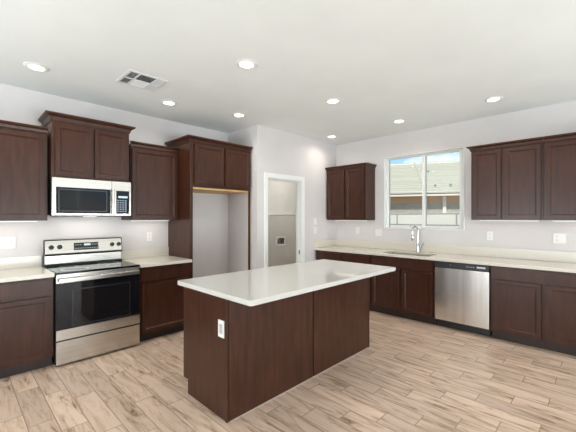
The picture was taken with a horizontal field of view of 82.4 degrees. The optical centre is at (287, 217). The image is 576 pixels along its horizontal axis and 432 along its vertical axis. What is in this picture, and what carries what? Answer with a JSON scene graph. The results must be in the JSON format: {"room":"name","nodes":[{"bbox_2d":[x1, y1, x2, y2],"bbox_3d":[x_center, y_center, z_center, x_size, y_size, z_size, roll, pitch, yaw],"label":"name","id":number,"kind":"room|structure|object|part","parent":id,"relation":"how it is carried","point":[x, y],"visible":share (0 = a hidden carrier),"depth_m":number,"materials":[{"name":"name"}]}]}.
{"room":"kitchen","nodes":[
{"label":"kitchen","id":0,"kind":"room"},
{"bbox_2d":[0,83,227,277],"bbox_3d":[-3.312,0.033,2.911,0.130,2.738,6.826,0,0,44],"label":"wall","id":1,"kind":"structure","parent":0,"point":[20,105],"depth_m":4.10,"materials":[{"name":"paint"}]},
{"bbox_2d":[0,237,14,248],"bbox_3d":[-2.820,0.254,3.314,0.009,0.115,0.116,0,0,44],"label":"wall outlet","id":2,"kind":"object","parent":1,"relation":"attached to","point":[5,242],"visible":1,"depth_m":3.31,"materials":[{"name":"white plastic"}]},
{"bbox_2d":[0,255,41,269],"bbox_3d":[-2.946,0.459,3.177,0.019,0.114,0.917,0,0,44],"label":"backsplash","id":3,"kind":"structure","parent":1,"relation":"attached to","point":[24,261],"depth_m":3.37,"materials":[{"name":"beige stone"}]},
{"bbox_2d":[0,120,47,221],"bbox_3d":[-2.849,-0.428,3.046,0.337,0.940,0.975,0,0,44],"label":"upper cabinet","id":4,"kind":"object","parent":1,"relation":"attached to","point":[23,147],"visible":1,"depth_m":3.15,"materials":[{"name":"brown wood"}]},
{"bbox_2d":[0,221,37,221],"bbox_3d":[-2.850,0.035,3.071,0.040,0.009,0.820,0,0,44],"label":"light","id":5,"kind":"object","parent":4,"relation":"attached to","point":[0,221],"depth_m":3.24,"materials":[{"name":"white plastic"}]},
{"bbox_3d":[-2.849,-0.868,3.046,0.337,0.060,0.975,0,0,44],"label":"crown moulding","id":6,"kind":"part","parent":4,"relation":"part of","materials":[{"name":"brown wood"}]},
{"bbox_2d":[38,110,135,181],"bbox_3d":[-2.204,-0.723,3.640,0.427,0.638,0.848,0,0,44],"label":"upper cabinet","id":7,"kind":"object","parent":1,"relation":"attached to","point":[78,147],"visible":0.97,"depth_m":3.47,"materials":[{"name":"brown wood"}]},
{"bbox_3d":[-2.205,-0.685,3.393,0.021,0.518,0.328,0,0,44],"label":"door","id":8,"kind":"part","parent":7,"relation":"part of","materials":[{"name":"brown wood"}]},
{"bbox_3d":[-2.204,-1.003,3.640,0.427,0.078,0.848,0,0,44],"label":"crown moulding","id":9,"kind":"part","parent":7,"relation":"part of","materials":[{"name":"brown wood"}]},
{"bbox_2d":[47,177,130,216],"bbox_3d":[-2.191,-0.205,3.629,0.462,0.393,0.748,0,0,44],"label":"microwave oven","id":10,"kind":"object","parent":7,"relation":"attached to","point":[75,197],"visible":1,"depth_m":3.46,"materials":[{"name":"silver metal"}]},
{"bbox_3d":[-2.129,-0.175,3.443,0.031,0.256,0.496,0,0,44],"label":"glass","id":11,"kind":"part","parent":10,"relation":"part of","materials":[{"name":"black glass"}]},
{"bbox_3d":[-2.211,-0.019,3.649,0.310,0.014,0.648,0,0,44],"label":"vent plate","id":12,"kind":"part","parent":10,"relation":"part of","materials":[{"name":"silver plastic"}]},
{"bbox_3d":[-1.917,-0.177,3.607,0.040,0.268,0.030,0,0,44],"label":"handle","id":13,"kind":"part","parent":10,"relation":"part of","materials":[{"name":"silver metal"}]},
{"bbox_3d":[-1.876,-0.210,3.702,0.034,0.380,0.203,0,0,44],"label":"control panel","id":14,"kind":"part","parent":10,"relation":"part of","materials":[{"name":"silver metal"}]},
{"bbox_3d":[-1.957,-0.685,3.646,0.021,0.518,0.328,0,0,44],"label":"door","id":15,"kind":"part","parent":7,"relation":"part of","materials":[{"name":"brown wood"}]},
{"bbox_2d":[122,247,168,258],"bbox_3d":[-1.860,0.459,4.286,0.019,0.114,0.630,0,0,44],"label":"backsplash","id":16,"kind":"structure","parent":1,"relation":"attached to","point":[160,251],"depth_m":4.28,"materials":[{"name":"beige stone"}]},
{"bbox_2d":[147,232,151,240],"bbox_3d":[-1.824,0.250,4.331,0.008,0.115,0.070,0,0,44],"label":"wall outlet","id":17,"kind":"object","parent":1,"relation":"attached to","point":[149,234],"visible":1,"depth_m":4.33,"materials":[{"name":"white plastic"}]},
{"bbox_2d":[121,141,179,220],"bbox_3d":[-1.737,-0.428,4.181,0.337,0.940,0.604,0,0,44],"label":"upper cabinet","id":18,"kind":"object","parent":1,"relation":"attached to","point":[153,169],"visible":0.98,"depth_m":4.05,"materials":[{"name":"brown wood"}]},
{"bbox_2d":[130,220,169,220],"bbox_3d":[-1.750,0.035,4.194,0.040,0.009,0.484,0,0,44],"label":"light","id":19,"kind":"object","parent":18,"relation":"attached to","point":[130,220],"depth_m":4.17,"materials":[{"name":"white"}]},
{"bbox_3d":[-1.639,-0.403,4.071,0.021,0.830,0.560,0,0,44],"label":"door","id":20,"kind":"part","parent":18,"relation":"part of","materials":[{"name":"brown wood"}]},
{"bbox_3d":[-1.629,-0.868,4.075,0.035,0.060,0.604,0,0,44],"label":"crown moulding","id":21,"kind":"part","parent":18,"relation":"part of","materials":[{"name":"brown wood"}]},
{"bbox_2d":[228,126,251,272],"bbox_3d":[-0.699,0.033,5.052,0.608,2.738,0.110,0,0,44],"label":"wall","id":22,"kind":"structure","parent":0,"point":[237,203],"depth_m":5.01,"materials":[{"name":"paint"}]},
{"bbox_2d":[268,215,295,266],"bbox_3d":[-0.396,0.672,6.949,0.110,1.460,3.024,0,0,44],"label":"wall","id":23,"kind":"structure","parent":0,"point":[278,225],"depth_m":7.14,"materials":[{"name":"paint"}]},
{"bbox_2d":[276,237,284,245],"bbox_3d":[-0.185,0.509,7.144,0.098,0.185,0.270,0,0,44],"label":"washer outlet box","id":24,"kind":"object","parent":23,"relation":"attached to","point":[279,240],"visible":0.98,"depth_m":7.18,"materials":[{"name":"white plastic"}]},
{"bbox_2d":[268,180,295,213],"bbox_3d":[-0.443,0.033,7.065,0.120,2.738,3.124,0,0,44],"label":"wall","id":25,"kind":"structure","parent":0,"point":[281,195],"depth_m":7.29,"materials":[{"name":"paint"}]},
{"bbox_2d":[0,0,575,144],"bbox_3d":[0.712,-1.411,1.227,10.000,0.150,10.050,0,0,44],"label":"ceiling","id":26,"kind":"structure","parent":0,"point":[425,64],"depth_m":2.71,"materials":[{"name":"paint"}]},
{"bbox_2d":[23,62,49,71],"bbox_3d":[-2.231,-1.331,2.920,0.192,0.010,0.192,0,0,44],"label":"recessed light","id":27,"kind":"object","parent":26,"relation":"in","point":[30,65],"visible":1,"depth_m":2.91,"materials":[{"name":"white paint"}]},
{"bbox_2d":[115,69,168,91],"bbox_3d":[-1.427,-1.329,3.217,0.370,0.013,0.370,0,0,44],"label":"ceiling vent","id":28,"kind":"object","parent":26,"relation":"in","point":[133,78],"visible":1,"depth_m":3.20,"materials":[{"name":"white metal"}]},
{"bbox_2d":[160,100,177,105],"bbox_3d":[-1.384,-1.331,3.823,0.192,0.010,0.192,0,0,44],"label":"recessed light","id":29,"kind":"object","parent":26,"relation":"in","point":[165,102],"visible":1,"depth_m":3.80,"materials":[{"name":"white paint"}]},
{"bbox_2d":[231,113,245,116],"bbox_3d":[-0.638,-1.331,4.279,0.192,0.010,0.192,0,0,44],"label":"recessed light","id":30,"kind":"object","parent":26,"relation":"in","point":[232,114],"visible":1,"depth_m":4.26,"materials":[{"name":"white paint"}]},
{"bbox_2d":[235,59,257,68],"bbox_3d":[-0.361,-1.331,2.863,0.192,0.010,0.192,0,0,44],"label":"recessed light","id":31,"kind":"object","parent":26,"relation":"in","point":[242,63],"visible":1,"depth_m":2.85,"materials":[{"name":"white paint"}]},
{"bbox_2d":[325,98,340,103],"bbox_3d":[0.515,-1.331,3.771,0.192,0.010,0.192,0,0,44],"label":"recessed light","id":32,"kind":"object","parent":26,"relation":"in","point":[330,100],"visible":1,"depth_m":3.75,"materials":[{"name":"white paint"}]},
{"bbox_2d":[392,119,405,122],"bbox_3d":[1.536,-1.331,4.553,0.192,0.010,0.192,0,0,44],"label":"recessed light","id":33,"kind":"object","parent":26,"relation":"in","point":[396,120],"visible":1,"depth_m":4.54,"materials":[{"name":"white paint"}]},
{"bbox_2d":[484,96,503,101],"bbox_3d":[2.315,-1.331,3.708,0.192,0.010,0.192,0,0,44],"label":"recessed light","id":34,"kind":"object","parent":26,"relation":"in","point":[494,98],"visible":1,"depth_m":3.70,"materials":[{"name":"white paint"}]},
{"bbox_2d":[0,310,575,431],"bbox_3d":[0.712,1.462,1.227,10.000,0.120,10.050,0,0,44],"label":"floor","id":35,"kind":"structure","parent":0,"point":[412,375],"depth_m":2.61,"materials":[{"name":"brown wood"}]},
{"bbox_2d":[0,277,52,378],"bbox_3d":[-2.729,0.977,2.963,0.624,0.850,0.916,0,0,44],"label":"base cabinet","id":36,"kind":"object","parent":35,"relation":"on","point":[26,306],"visible":0.97,"depth_m":2.94,"materials":[{"name":"brown wood"}]},
{"bbox_3d":[-2.365,0.644,2.913,0.014,0.140,0.419,0,0,44],"label":"drawer","id":37,"kind":"part","parent":36,"relation":"part of","materials":[{"name":"brown wood"}]},
{"bbox_3d":[-2.361,1.012,2.909,0.021,0.556,0.419,0,0,44],"label":"door","id":38,"kind":"part","parent":36,"relation":"part of","materials":[{"name":"brown wood"}]},
{"bbox_2d":[0,255,54,282],"bbox_3d":[-2.722,0.477,2.957,0.647,0.150,0.917,0,0,44],"label":"countertop","id":39,"kind":"structure","parent":36,"relation":"on","point":[24,267],"depth_m":3.27,"materials":[{"name":"beige stone"}]},
{"bbox_2d":[43,237,139,365],"bbox_3d":[-2.093,0.819,3.531,0.668,1.165,0.766,0,0,44],"label":"electric range","id":40,"kind":"object","parent":35,"relation":"on","point":[96,293],"visible":0.98,"depth_m":3.37,"materials":[{"name":"silver metal"}]},
{"bbox_3d":[-2.280,0.452,3.710,0.006,0.084,0.754,0,0,44],"label":"splash plate","id":41,"kind":"part","parent":40,"relation":"part of","materials":[{"name":"silver metal"}]},
{"bbox_2d":[43,260,139,274],"bbox_3d":[-2.111,0.524,3.545,0.622,0.018,0.762,0,0,44],"label":"cooktop","id":42,"kind":"object","parent":40,"relation":"in","point":[91,266],"depth_m":3.46,"materials":[{"name":"black glass"}]},
{"bbox_3d":[-1.892,0.586,3.330,0.012,0.060,0.758,0,0,44],"label":"rail","id":43,"kind":"part","parent":40,"relation":"part of","materials":[{"name":"silver metal"}]},
{"bbox_3d":[-1.893,0.836,3.331,0.010,0.440,0.758,0,0,44],"label":"glass","id":44,"kind":"part","parent":40,"relation":"part of","materials":[{"name":"black glass"}]},
{"bbox_3d":[-1.891,1.105,3.330,0.014,0.095,0.758,0,0,44],"label":"rail","id":45,"kind":"part","parent":40,"relation":"part of","materials":[{"name":"silver metal"}]},
{"bbox_3d":[-1.887,0.544,3.326,0.005,0.016,0.754,0,0,44],"label":"trim","id":46,"kind":"part","parent":40,"relation":"part of","materials":[{"name":"silver metal"}]},
{"bbox_3d":[-1.896,1.272,3.334,0.025,0.212,0.758,0,0,44],"label":"drawer","id":47,"kind":"part","parent":40,"relation":"part of","materials":[{"name":"silver metal"}]},
{"bbox_3d":[-1.872,0.586,3.311,0.044,0.032,0.732,0,0,44],"label":"handle","id":48,"kind":"part","parent":40,"relation":"part of","materials":[{"name":"silver metal"}]},
{"bbox_2d":[139,262,189,341],"bbox_3d":[-1.644,0.977,4.072,0.624,0.850,0.630,0,0,44],"label":"base cabinet","id":49,"kind":"object","parent":35,"relation":"on","point":[161,296],"visible":0.68,"depth_m":3.83,"materials":[{"name":"brown wood"}]},
{"bbox_2d":[122,247,191,267],"bbox_3d":[-1.636,0.477,4.066,0.647,0.150,0.630,0,0,44],"label":"countertop","id":50,"kind":"structure","parent":49,"relation":"on","point":[145,257],"depth_m":4.15,"materials":[{"name":"beige stone"}]},
{"bbox_3d":[-1.433,0.644,3.865,0.014,0.140,0.574,0,0,44],"label":"drawer","id":51,"kind":"part","parent":49,"relation":"part of","materials":[{"name":"brown wood"}]},
{"bbox_3d":[-1.428,1.012,3.861,0.021,0.556,0.574,0,0,44],"label":"door","id":52,"kind":"part","parent":49,"relation":"part of","materials":[{"name":"brown wood"}]},
{"bbox_2d":[164,134,252,277],"bbox_3d":[-1.097,0.192,4.616,0.645,2.420,1.017,0,0,44],"label":"refrigerator surround","id":53,"kind":"object","parent":35,"relation":"on","point":[206,165],"visible":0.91,"depth_m":4.30,"materials":[{"name":"brown wood"}]},
{"bbox_3d":[-1.420,0.509,4.326,0.590,1.786,0.040,0,0,44],"label":"panel","id":54,"kind":"part","parent":53,"relation":"part of","materials":[{"name":"brown wood"}]},
{"bbox_3d":[-1.097,-0.979,4.616,0.645,0.078,1.017,0,0,44],"label":"crown moulding","id":55,"kind":"part","parent":53,"relation":"part of","materials":[{"name":"brown wood"}]},
{"bbox_3d":[-1.023,-0.678,4.290,0.021,0.510,0.435,0,0,44],"label":"door","id":56,"kind":"part","parent":53,"relation":"part of","materials":[{"name":"brown wood"}]},
{"bbox_3d":[-1.086,-0.373,4.671,0.584,0.022,0.921,0,0,44],"label":"panel","id":57,"kind":"part","parent":53,"relation":"part of","materials":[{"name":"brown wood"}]},
{"bbox_3d":[-0.705,-0.678,4.614,0.021,0.510,0.423,0,0,44],"label":"door","id":58,"kind":"part","parent":53,"relation":"part of","materials":[{"name":"brown wood"}]},
{"bbox_2d":[184,277,368,422],"bbox_3d":[0.017,0.983,3.117,0.614,0.838,1.854,0,0,44],"label":"kitchen island","id":59,"kind":"object","parent":35,"relation":"on","point":[267,350],"visible":0.77,"depth_m":2.56,"materials":[{"name":"brown wood"}]},
{"bbox_3d":[-0.633,0.983,2.474,0.583,0.838,0.019,0,0,44],"label":"panel","id":60,"kind":"part","parent":59,"relation":"part of","materials":[{"name":"brown wood"}]},
{"bbox_2d":[218,319,223,337],"bbox_3d":[-0.466,0.774,2.290,0.070,0.118,0.008,0,0,44],"label":"island outlet","id":61,"kind":"object","parent":59,"relation":"attached to","point":[220,322],"visible":1,"depth_m":2.29,"materials":[{"name":"white plastic"}]},
{"bbox_2d":[219,323,221,333],"bbox_3d":[-0.468,0.774,2.288,0.034,0.068,0.002,0,0,44],"label":"receptacle","id":62,"kind":"object","parent":61,"relation":"attached to","point":[220,324],"depth_m":2.29,"materials":[{"name":"grey plastic"}]},
{"bbox_3d":[-0.421,0.983,2.255,0.026,0.838,0.010,0,0,44],"label":"corner post","id":63,"kind":"part","parent":59,"relation":"part of","materials":[{"name":"brown wood"}]},
{"bbox_3d":[-0.102,0.981,2.580,0.024,0.834,0.889,0,0,44],"label":"panel","id":64,"kind":"part","parent":59,"relation":"part of","materials":[{"name":"brown wood"}]},
{"bbox_2d":[178,259,395,305],"bbox_3d":[0.107,0.545,3.125,0.980,0.036,1.980,0,0,44],"label":"island countertop","id":65,"kind":"structure","parent":59,"relation":"on","point":[253,287],"depth_m":2.80,"materials":[{"name":"white stone"}]},
{"bbox_3d":[0.536,0.981,3.232,0.024,0.834,0.912,0,0,44],"label":"panel","id":66,"kind":"part","parent":59,"relation":"part of","materials":[{"name":"brown wood"}]},
{"bbox_3d":[0.865,0.983,3.568,0.026,0.838,0.022,0,0,44],"label":"corner post","id":67,"kind":"part","parent":59,"relation":"part of","materials":[{"name":"brown wood"}]},
{"bbox_2d":[316,250,342,260],"bbox_3d":[0.880,0.977,5.643,0.549,0.850,0.624,0,0,44],"label":"base cabinet","id":68,"kind":"object","parent":35,"relation":"on","point":[328,255],"visible":0.18,"depth_m":5.41,"materials":[{"name":"brown wood"}]},
{"bbox_2d":[343,252,372,310],"bbox_3d":[1.259,0.977,5.272,0.508,0.850,0.624,0,0,44],"label":"base cabinet","id":69,"kind":"object","parent":35,"relation":"on","point":[347,257],"visible":0.23,"depth_m":4.97,"materials":[{"name":"brown wood"}]},
{"bbox_3d":[1.052,0.639,5.061,0.464,0.131,0.014,0,0,44],"label":"drawer","id":70,"kind":"part","parent":69,"relation":"part of","materials":[{"name":"brown wood"}]},
{"bbox_2d":[372,253,436,324],"bbox_3d":[1.769,0.977,4.773,0.915,0.850,0.624,0,0,44],"label":"base cabinet","id":71,"kind":"object","parent":35,"relation":"on","point":[408,292],"visible":0.84,"depth_m":4.50,"materials":[{"name":"brown wood"}]},
{"bbox_3d":[1.398,1.004,4.714,0.428,0.573,0.021,0,0,44],"label":"door","id":72,"kind":"part","parent":71,"relation":"part of","materials":[{"name":"brown wood"}]},
{"bbox_3d":[1.562,0.638,4.562,0.875,0.128,0.014,0,0,44],"label":"drawer","id":73,"kind":"part","parent":71,"relation":"part of","materials":[{"name":"brown wood"}]},
{"bbox_3d":[1.723,1.004,4.396,0.413,0.573,0.021,0,0,44],"label":"door","id":74,"kind":"part","parent":71,"relation":"part of","materials":[{"name":"brown wood"}]},
{"bbox_2d":[435,261,491,335],"bbox_3d":[2.313,0.980,4.223,0.608,0.845,0.608,0,0,44],"label":"dishwasher","id":75,"kind":"object","parent":35,"relation":"on","point":[462,290],"visible":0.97,"depth_m":3.98,"materials":[{"name":"silver metal"}]},
{"bbox_2d":[491,266,575,355],"bbox_3d":[2.892,0.977,3.674,0.968,0.850,0.624,0,0,44],"label":"base cabinet","id":76,"kind":"object","parent":35,"relation":"on","point":[530,307],"visible":0.98,"depth_m":3.51,"materials":[{"name":"brown wood"}]},
{"bbox_2d":[314,239,575,272],"bbox_3d":[1.959,0.472,4.587,3.619,0.160,0.647,0,0,44],"label":"countertop","id":77,"kind":"structure","parent":76,"relation":"on","point":[559,261],"depth_m":4.36,"materials":[{"name":"beige stone"}]},
{"bbox_2d":[411,226,423,251],"bbox_3d":[1.913,0.320,4.900,0.182,0.393,0.103,0,0,0],"label":"kitchen faucet","id":78,"kind":"object","parent":77,"relation":"on","point":[412,235],"visible":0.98,"depth_m":4.90,"materials":[{"name":"silver metal"}]},
{"bbox_3d":[1.891,0.255,4.894,0.137,0.263,0.021,0,0,-28],"label":"spout","id":79,"kind":"part","parent":78,"relation":"part of","materials":[{"name":"silver metal"}]},
{"bbox_3d":[2.512,0.999,3.623,0.440,0.583,0.021,0,0,44],"label":"door","id":80,"kind":"part","parent":76,"relation":"part of","materials":[{"name":"brown wood"}]},
{"bbox_3d":[2.685,0.634,3.462,0.912,0.120,0.014,0,0,44],"label":"drawer","id":81,"kind":"part","parent":76,"relation":"part of","materials":[{"name":"brown wood"}]},
{"bbox_3d":[2.849,0.999,3.293,0.440,0.583,0.021,0,0,44],"label":"door","id":82,"kind":"part","parent":76,"relation":"part of","materials":[{"name":"brown wood"}]},
{"bbox_2d":[252,125,335,268],"bbox_3d":[0.651,0.033,5.917,0.110,2.738,3.234,0,0,44],"label":"wall","id":83,"kind":"structure","parent":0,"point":[273,150],"depth_m":5.28,"materials":[{"name":"paint"}]},
{"bbox_2d":[264,172,304,267],"bbox_3d":[-0.077,0.368,5.163,0.130,2.067,0.890,0,0,44],"label":"door frame","id":84,"kind":"structure","parent":83,"relation":"attached to","point":[300,181],"depth_m":5.39,"materials":[{"name":"white paint"}]},
{"bbox_2d":[336,100,575,251],"bbox_3d":[3.850,0.033,3.303,8.120,2.738,0.160,0,0,44],"label":"wall","id":85,"kind":"structure","parent":0,"point":[560,118],"depth_m":4.53,"materials":[{"name":"paint"}]},
{"bbox_2d":[325,162,376,220],"bbox_3d":[1.066,-0.414,5.676,0.846,0.936,0.337,0,0,44],"label":"upper cabinet","id":86,"kind":"object","parent":85,"relation":"attached to","point":[350,188],"visible":1,"depth_m":5.49,"materials":[{"name":"brown wood"}]},
{"bbox_3d":[0.829,-0.390,5.703,0.368,0.832,0.021,0,0,44],"label":"door","id":87,"kind":"part","parent":86,"relation":"part of","materials":[{"name":"brown wood"}]},
{"bbox_3d":[1.066,-0.853,5.676,0.846,0.058,0.337,0,0,44],"label":"crown moulding","id":88,"kind":"part","parent":86,"relation":"part of","materials":[{"name":"brown wood"}]},
{"bbox_2d":[335,220,367,220],"bbox_3d":[1.079,0.048,5.690,0.656,0.012,0.040,0,0,44],"label":"light","id":89,"kind":"object","parent":86,"relation":"attached to","point":[335,220],"depth_m":5.65,"materials":[{"name":"white"}]},
{"bbox_3d":[1.102,-0.390,5.436,0.356,0.832,0.021,0,0,44],"label":"door","id":90,"kind":"part","parent":86,"relation":"part of","materials":[{"name":"brown wood"}]},
{"bbox_2d":[375,229,381,235],"bbox_3d":[1.507,0.252,5.477,0.116,0.115,0.009,0,0,44],"label":"wall switch","id":91,"kind":"object","parent":85,"relation":"attached to","point":[378,232],"visible":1,"depth_m":5.48,"materials":[{"name":"white plastic"}]},
{"bbox_2d":[384,147,463,230],"bbox_3d":[2.057,-0.402,5.033,1.215,1.163,0.136,0,0,44],"label":"window","id":92,"kind":"structure","parent":85,"relation":"in","point":[424,155],"depth_m":5.01,"materials":[{"name":"white plastic"}]},
{"bbox_3d":[2.257,-0.402,4.839,0.563,1.103,0.023,0,0,44],"label":"sash","id":93,"kind":"part","parent":92,"relation":"part of","materials":[{"name":"white plastic"}]},
{"bbox_2d":[487,231,492,239],"bbox_3d":[2.665,0.242,4.344,0.070,0.115,0.008,0,0,44],"label":"wall outlet","id":94,"kind":"object","parent":85,"relation":"attached to","point":[489,234],"visible":1,"depth_m":4.34,"materials":[{"name":"white plastic"}]},
{"bbox_2d":[466,137,543,220],"bbox_3d":[2.692,-0.432,4.077,0.783,0.948,0.347,0,0,44],"label":"upper cabinet","id":95,"kind":"object","parent":85,"relation":"attached to","point":[507,178],"visible":0.99,"depth_m":3.93,"materials":[{"name":"brown wood"}]},
{"bbox_3d":[2.473,-0.407,4.093,0.302,0.842,0.021,0,0,44],"label":"door","id":96,"kind":"part","parent":95,"relation":"part of","materials":[{"name":"brown wood"}]},
{"bbox_3d":[2.692,-0.874,4.077,0.783,0.064,0.347,0,0,44],"label":"crown moulding","id":97,"kind":"part","parent":95,"relation":"part of","materials":[{"name":"brown wood"}]},
{"bbox_2d":[479,220,538,220],"bbox_3d":[2.724,0.035,4.078,0.618,0.009,0.040,0,0,44],"label":"light","id":98,"kind":"object","parent":95,"relation":"attached to","point":[479,220],"depth_m":4.05,"materials":[{"name":"white"}]},
{"bbox_3d":[2.731,-0.407,3.840,0.350,0.842,0.021,0,0,44],"label":"door","id":99,"kind":"part","parent":95,"relation":"part of","materials":[{"name":"brown wood"}]},
{"bbox_2d":[543,132,575,220],"bbox_3d":[3.253,-0.432,3.528,0.783,0.948,0.347,0,0,44],"label":"upper cabinet","id":100,"kind":"object","parent":85,"relation":"attached to","point":[560,149],"visible":1,"depth_m":3.60,"materials":[{"name":"brown wood"}]},
{"bbox_3d":[3.253,-0.874,3.528,0.783,0.064,0.347,0,0,44],"label":"crown moulding","id":101,"kind":"part","parent":100,"relation":"part of","materials":[{"name":"brown wood"}]},
{"bbox_2d":[553,233,565,243],"bbox_3d":[3.173,0.244,3.846,0.116,0.115,0.009,0,0,44],"label":"wall outlet","id":102,"kind":"object","parent":85,"relation":"attached to","point":[557,238],"visible":1,"depth_m":3.85,"materials":[{"name":"white plastic"}]},
{"label":"outside","id":103,"kind":"structure","parent":0,"visible":0},
{"bbox_3d":[10.451,1.802,24.966,70.000,0.200,39.700,0,0,44],"label":"ground","id":104,"kind":"structure","parent":103,"visible":0},
{"bbox_2d":[390,213,459,226],"bbox_3d":[4.223,0.787,8.601,22.000,1.830,0.200,0,0,44],"label":"wall","id":105,"kind":"structure","parent":104,"relation":"on","point":[396,219],"depth_m":9.02,"materials":[{"name":"grey concrete"}]},
{"bbox_2d":[390,161,459,212],"bbox_3d":[8.022,-0.893,20.918,18.030,5.189,13.360,0,0,17],"label":"neighbor house","id":106,"kind":"structure","parent":104,"relation":"on","point":[443,178],"depth_m":15.51,"materials":[{"name":"beige paint"}]}
]}

